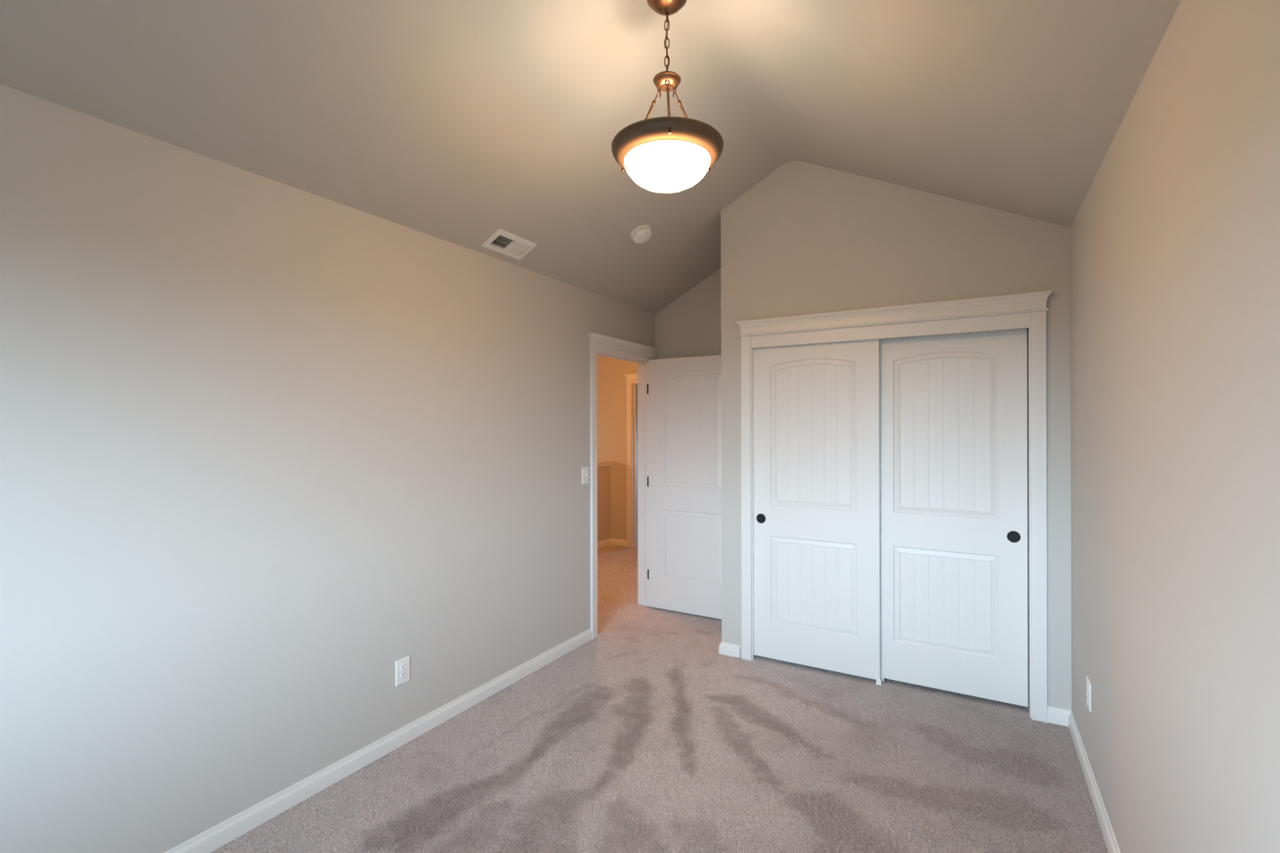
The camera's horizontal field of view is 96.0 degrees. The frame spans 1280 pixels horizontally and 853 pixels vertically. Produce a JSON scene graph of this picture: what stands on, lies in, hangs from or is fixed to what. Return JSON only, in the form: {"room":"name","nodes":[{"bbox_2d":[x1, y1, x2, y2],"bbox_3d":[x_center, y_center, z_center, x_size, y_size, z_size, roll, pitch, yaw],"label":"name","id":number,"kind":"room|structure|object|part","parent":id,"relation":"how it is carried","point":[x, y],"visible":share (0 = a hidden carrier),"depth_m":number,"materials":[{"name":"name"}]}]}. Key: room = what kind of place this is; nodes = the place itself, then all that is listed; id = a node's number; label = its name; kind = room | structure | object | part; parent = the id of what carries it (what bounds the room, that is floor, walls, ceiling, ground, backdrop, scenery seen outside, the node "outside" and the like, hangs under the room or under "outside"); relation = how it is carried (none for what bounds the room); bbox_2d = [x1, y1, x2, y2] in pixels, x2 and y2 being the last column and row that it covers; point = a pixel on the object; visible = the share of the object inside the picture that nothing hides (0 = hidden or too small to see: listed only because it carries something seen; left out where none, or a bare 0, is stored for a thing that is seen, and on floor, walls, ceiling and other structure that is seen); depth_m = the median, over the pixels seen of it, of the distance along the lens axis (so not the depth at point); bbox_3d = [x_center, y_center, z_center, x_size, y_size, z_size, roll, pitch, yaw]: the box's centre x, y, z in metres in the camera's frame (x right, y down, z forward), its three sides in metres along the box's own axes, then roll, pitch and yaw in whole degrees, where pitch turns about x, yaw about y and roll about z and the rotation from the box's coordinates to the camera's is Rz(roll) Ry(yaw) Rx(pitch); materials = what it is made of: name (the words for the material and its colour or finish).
{"room":"empty bedroom","nodes":[
{"label":"empty bedroom","id":0,"kind":"room"},
{"bbox_2d":[0,84,654,852],"bbox_3d":[-1.277,0.258,2.600,0.115,2.512,5.652,0,0,30],"label":"wall","id":1,"kind":"structure","parent":0,"point":[268,447],"depth_m":2.12,"materials":[{"name":"grey paint"}]},
{"bbox_2d":[164,627,592,852],"bbox_3d":[-1.460,1.468,2.150,0.014,0.080,4.457,0,0,30],"label":"baseboard","id":2,"kind":"structure","parent":1,"relation":"attached to","point":[218,836],"depth_m":2.52,"materials":[{"name":"white paint"}]},
{"bbox_2d":[395,655,409,687],"bbox_3d":[-1.125,1.163,2.736,0.008,0.120,0.080,0,0,30],"label":"wall outlet","id":3,"kind":"object","parent":1,"relation":"attached to","point":[402,665],"visible":1,"depth_m":2.73,"materials":[{"name":"white plastic"}]},
{"bbox_2d":[400,671,406,679],"bbox_3d":[-1.123,1.182,2.735,0.003,0.030,0.036,0,0,30],"label":"receptacle","id":4,"kind":"object","parent":3,"relation":"attached to","point":[402,674],"depth_m":2.73,"materials":[{"name":"white plastic"}]},
{"bbox_2d":[400,663,406,671],"bbox_3d":[-1.123,1.143,2.735,0.003,0.030,0.036,0,0,30],"label":"receptacle","id":5,"kind":"object","parent":3,"relation":"attached to","point":[402,666],"depth_m":2.73,"materials":[{"name":"white plastic"}]},
{"bbox_2d":[582,466,588,484],"bbox_3d":[-0.376,0.343,4.025,0.018,0.118,0.080,0,0,30],"label":"light switch","id":6,"kind":"object","parent":1,"relation":"attached to","point":[584,469],"visible":1,"depth_m":4.02,"materials":[{"name":"white plastic"}]},
{"bbox_2d":[588,332,658,639],"bbox_3d":[-0.150,0.424,4.502,0.160,2.170,0.974,0,0,30],"label":"door frame","id":7,"kind":"structure","parent":1,"relation":"attached to","point":[603,345],"depth_m":4.60,"materials":[{"name":"white paint"}]},
{"bbox_3d":[-0.329,0.470,4.105,0.018,2.078,0.062,0,0,30],"label":"casing","id":8,"kind":"part","parent":7,"relation":"part of","materials":[{"name":"white paint"}]},
{"bbox_3d":[-0.114,-0.556,4.481,0.017,0.027,0.805,0,0,30],"label":"head casing","id":9,"kind":"part","parent":7,"relation":"part of","materials":[{"name":"white paint"}]},
{"bbox_2d":[647,355,721,619],"bbox_3d":[0.407,0.469,4.607,0.828,2.043,0.053,0,0,30],"label":"door","id":10,"kind":"structure","parent":1,"relation":"in","point":[684,480],"depth_m":4.61,"materials":[{"name":"white paint"}]},
{"bbox_2d":[0,0,1181,314],"bbox_3d":[-0.030,-1.363,1.878,2.873,0.855,5.522,0,0,30],"label":"ceiling","id":11,"kind":"structure","parent":0,"point":[460,122],"depth_m":2.20,"materials":[{"name":"grey paint"}]},
{"bbox_2d":[480,228,537,260],"bbox_3d":[-0.736,-1.052,3.224,0.157,0.149,0.307,0,0,30],"label":"ceiling vent","id":12,"kind":"object","parent":11,"relation":"in","point":[502,242],"visible":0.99,"depth_m":3.21,"materials":[{"name":"white metal"}]},
{"bbox_2d":[630,224,652,244],"bbox_3d":[0.007,-1.215,3.643,0.136,0.099,0.138,0,0,36],"label":"smoke detector","id":13,"kind":"object","parent":11,"relation":"attached to","point":[642,233],"visible":1,"depth_m":3.60,"materials":[{"name":"white plastic"}]},
{"bbox_2d":[611,0,723,193],"bbox_3d":[0.100,-1.272,2.138,0.414,0.776,0.414,0,0,30],"label":"pendant light","id":14,"kind":"object","parent":11,"relation":"hanging from","point":[668,154],"visible":1,"depth_m":2.04,"materials":[{"name":"white glass"}]},
{"bbox_3d":[0.017,-1.142,2.186,0.143,0.217,0.013,0,0,30],"label":"hanging rod","id":15,"kind":"part","parent":14,"relation":"part of","materials":[{"name":"brown metal"}]},
{"bbox_3d":[0.100,-1.421,2.138,0.011,0.236,0.011,0,0,30],"label":"cord","id":16,"kind":"part","parent":14,"relation":"part of","materials":[{"name":"brown metal"}]},
{"bbox_3d":[0.100,-1.423,2.138,0.017,0.244,0.016,0,0,-32],"label":"chain","id":17,"kind":"part","parent":14,"relation":"part of","materials":[{"name":"brown metal"}]},
{"bbox_3d":[0.101,-0.938,2.137,0.320,0.107,0.320,0,0,30],"label":"lamp shade","id":18,"kind":"part","parent":14,"relation":"part of","materials":[{"name":"white glass"}]},
{"bbox_3d":[0.100,-1.142,2.041,0.013,0.217,0.143,0,0,1],"label":"hanging rod","id":19,"kind":"part","parent":14,"relation":"part of","materials":[{"name":"brown metal"}]},
{"bbox_3d":[0.184,-1.143,2.186,0.143,0.217,0.014,0,0,-30],"label":"hanging rod","id":20,"kind":"part","parent":14,"relation":"part of","materials":[{"name":"brown metal"}]},
{"bbox_2d":[597,466,610,542],"bbox_3d":[-1.605,1.009,5.369,0.115,1.015,4.685,0,0,30],"label":"wall","id":21,"kind":"structure","parent":0,"point":[603,473],"depth_m":7.24,"materials":[{"name":"grey paint"}]},
{"bbox_2d":[597,460,611,466],"bbox_3d":[-1.610,0.469,5.371,0.167,0.065,4.685,0,0,30],"label":"trim","id":22,"kind":"structure","parent":21,"relation":"on","point":[600,463],"depth_m":7.24,"materials":[{"name":"white paint"}]},
{"bbox_2d":[597,537,626,548],"bbox_3d":[-1.443,1.470,5.275,0.258,0.080,4.685,0,0,30],"label":"baseboard","id":23,"kind":"structure","parent":21,"relation":"attached to","point":[610,541],"depth_m":7.27,"materials":[{"name":"white paint"}]},
{"bbox_2d":[596,355,637,540],"bbox_3d":[-0.182,0.855,7.318,2.949,3.700,0.115,0,0,30],"label":"wall","id":24,"kind":"structure","parent":0,"point":[611,384],"depth_m":7.33,"materials":[{"name":"grey paint"}]},
{"bbox_2d":[623,373,637,547],"bbox_3d":[0.265,0.427,7.033,0.981,2.166,0.160,0,0,30],"label":"door frame","id":25,"kind":"structure","parent":24,"relation":"attached to","point":[631,379],"depth_m":7.21,"materials":[{"name":"white paint"}]},
{"bbox_3d":[-0.135,0.472,7.214,0.062,2.078,0.018,0,0,30],"label":"casing","id":26,"kind":"part","parent":25,"relation":"part of","materials":[{"name":"white paint"}]},
{"bbox_2d":[597,544,648,634],"bbox_3d":[-0.559,1.509,5.392,1.681,0.012,3.606,0,0,30],"label":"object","id":27,"kind":"structure","parent":0,"point":[611,551],"depth_m":5.53,"materials":[{"name":"beige carpet"}]},
{"bbox_2d":[636,384,637,521],"bbox_3d":[-0.268,0.306,8.820,0.100,2.600,2.400,0,0,30],"label":"wall","id":28,"kind":"structure","parent":0,"point":[637,384],"depth_m":9.10,"materials":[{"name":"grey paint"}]},
{"bbox_2d":[211,545,1106,852],"bbox_3d":[-0.828,1.567,3.417,5.937,0.114,7.515,0,0,30],"label":"floor","id":29,"kind":"structure","parent":0,"point":[634,547],"depth_m":2.47,"materials":[{"name":"grey carpet"}]},
{"bbox_2d":[210,606,1108,852],"bbox_3d":[-0.024,1.505,1.867,2.777,0.012,5.439,0,0,30],"label":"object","id":30,"kind":"structure","parent":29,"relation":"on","point":[606,633],"depth_m":2.53,"materials":[{"name":"grey carpet"}]},
{"bbox_2d":[875,675,884,685],"bbox_3d":[1.414,1.483,3.385,0.039,0.036,0.108,0,0,30],"label":"floor guide","id":31,"kind":"object","parent":29,"relation":"on","point":[878,681],"visible":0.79,"depth_m":3.34,"materials":[{"name":"white plastic"}]},
{"bbox_2d":[654,268,1027,452],"bbox_3d":[1.359,-0.100,4.274,2.773,3.219,0.115,0,0,30],"label":"wall","id":32,"kind":"structure","parent":0,"point":[690,326],"depth_m":4.74,"materials":[{"name":"grey paint"}]},
{"bbox_2d":[720,160,1071,711],"bbox_3d":[1.375,-0.101,3.398,1.868,3.219,0.115,0,0,30],"label":"wall","id":33,"kind":"structure","parent":0,"point":[806,238],"depth_m":3.32,"materials":[{"name":"grey paint"}]},
{"bbox_2d":[753,338,880,679],"bbox_3d":[1.068,0.478,3.556,0.767,2.000,0.038,0,0,30],"label":"door","id":34,"kind":"structure","parent":33,"relation":"in","point":[816,406],"depth_m":3.53,"materials":[{"name":"white paint"}]},
{"bbox_3d":[0.778,0.592,3.704,0.061,0.061,0.003,0,0,30],"label":"finger pull","id":35,"kind":"part","parent":34,"relation":"part of","materials":[{"name":"black metal"}]},
{"bbox_2d":[736,290,1052,723],"bbox_3d":[1.388,0.413,3.374,1.668,2.183,0.174,0,0,30],"label":"door frame","id":36,"kind":"structure","parent":33,"relation":"attached to","point":[1025,310],"depth_m":3.12,"materials":[{"name":"white paint"}]},
{"bbox_3d":[0.687,0.462,3.720,0.064,2.089,0.018,0,0,30],"label":"casing","id":37,"kind":"part","parent":36,"relation":"part of","materials":[{"name":"white paint"}]},
{"bbox_3d":[2.036,0.459,2.939,0.064,2.089,0.018,0,0,30],"label":"casing","id":38,"kind":"part","parent":36,"relation":"part of","materials":[{"name":"white paint"}]},
{"bbox_2d":[880,328,1027,706],"bbox_3d":[1.715,0.477,3.235,0.767,2.000,0.038,0,0,30],"label":"door","id":39,"kind":"structure","parent":33,"relation":"in","point":[953,454],"depth_m":3.20,"materials":[{"name":"white paint"}]},
{"bbox_3d":[1.985,0.586,3.059,0.061,0.061,0.003,0,0,30],"label":"finger pull","id":40,"kind":"part","parent":39,"relation":"part of","materials":[{"name":"black metal"}]},
{"bbox_2d":[1047,706,1071,726],"bbox_3d":[2.111,1.461,2.899,0.100,0.080,0.014,0,0,30],"label":"baseboard","id":41,"kind":"structure","parent":33,"relation":"attached to","point":[1056,716],"depth_m":2.90,"materials":[{"name":"white paint"}]},
{"bbox_2d":[1070,0,1279,852],"bbox_3d":[1.223,0.236,1.154,0.115,2.543,5.652,0,0,30],"label":"wall","id":42,"kind":"structure","parent":0,"point":[1175,236],"depth_m":1.31,"materials":[{"name":"grey paint"}]},
{"bbox_2d":[1086,676,1090,711],"bbox_3d":[1.898,1.133,2.440,0.008,0.120,0.080,0,0,30],"label":"wall outlet","id":43,"kind":"object","parent":42,"relation":"attached to","point":[1088,683],"visible":1,"depth_m":2.42,"materials":[{"name":"white plastic"}]},
{"bbox_2d":[1068,711,1120,852],"bbox_3d":[0.982,1.462,0.861,0.014,0.080,4.673,0,0,30],"label":"baseboard","id":44,"kind":"structure","parent":42,"relation":"attached to","point":[1112,846],"depth_m":2.29,"materials":[{"name":"white paint"}]},
{"bbox_3d":[0.805,-0.014,4.162,0.115,3.049,0.634,0,0,30],"label":"wall","id":45,"kind":"structure","parent":0,"visible":0},
{"bbox_2d":[719,641,740,657],"bbox_3d":[0.775,1.465,4.105,0.143,0.080,0.763,0,0,30],"label":"baseboard","id":46,"kind":"structure","parent":45,"relation":"attached to","point":[725,648],"depth_m":3.77,"materials":[{"name":"white paint"}]}
]}

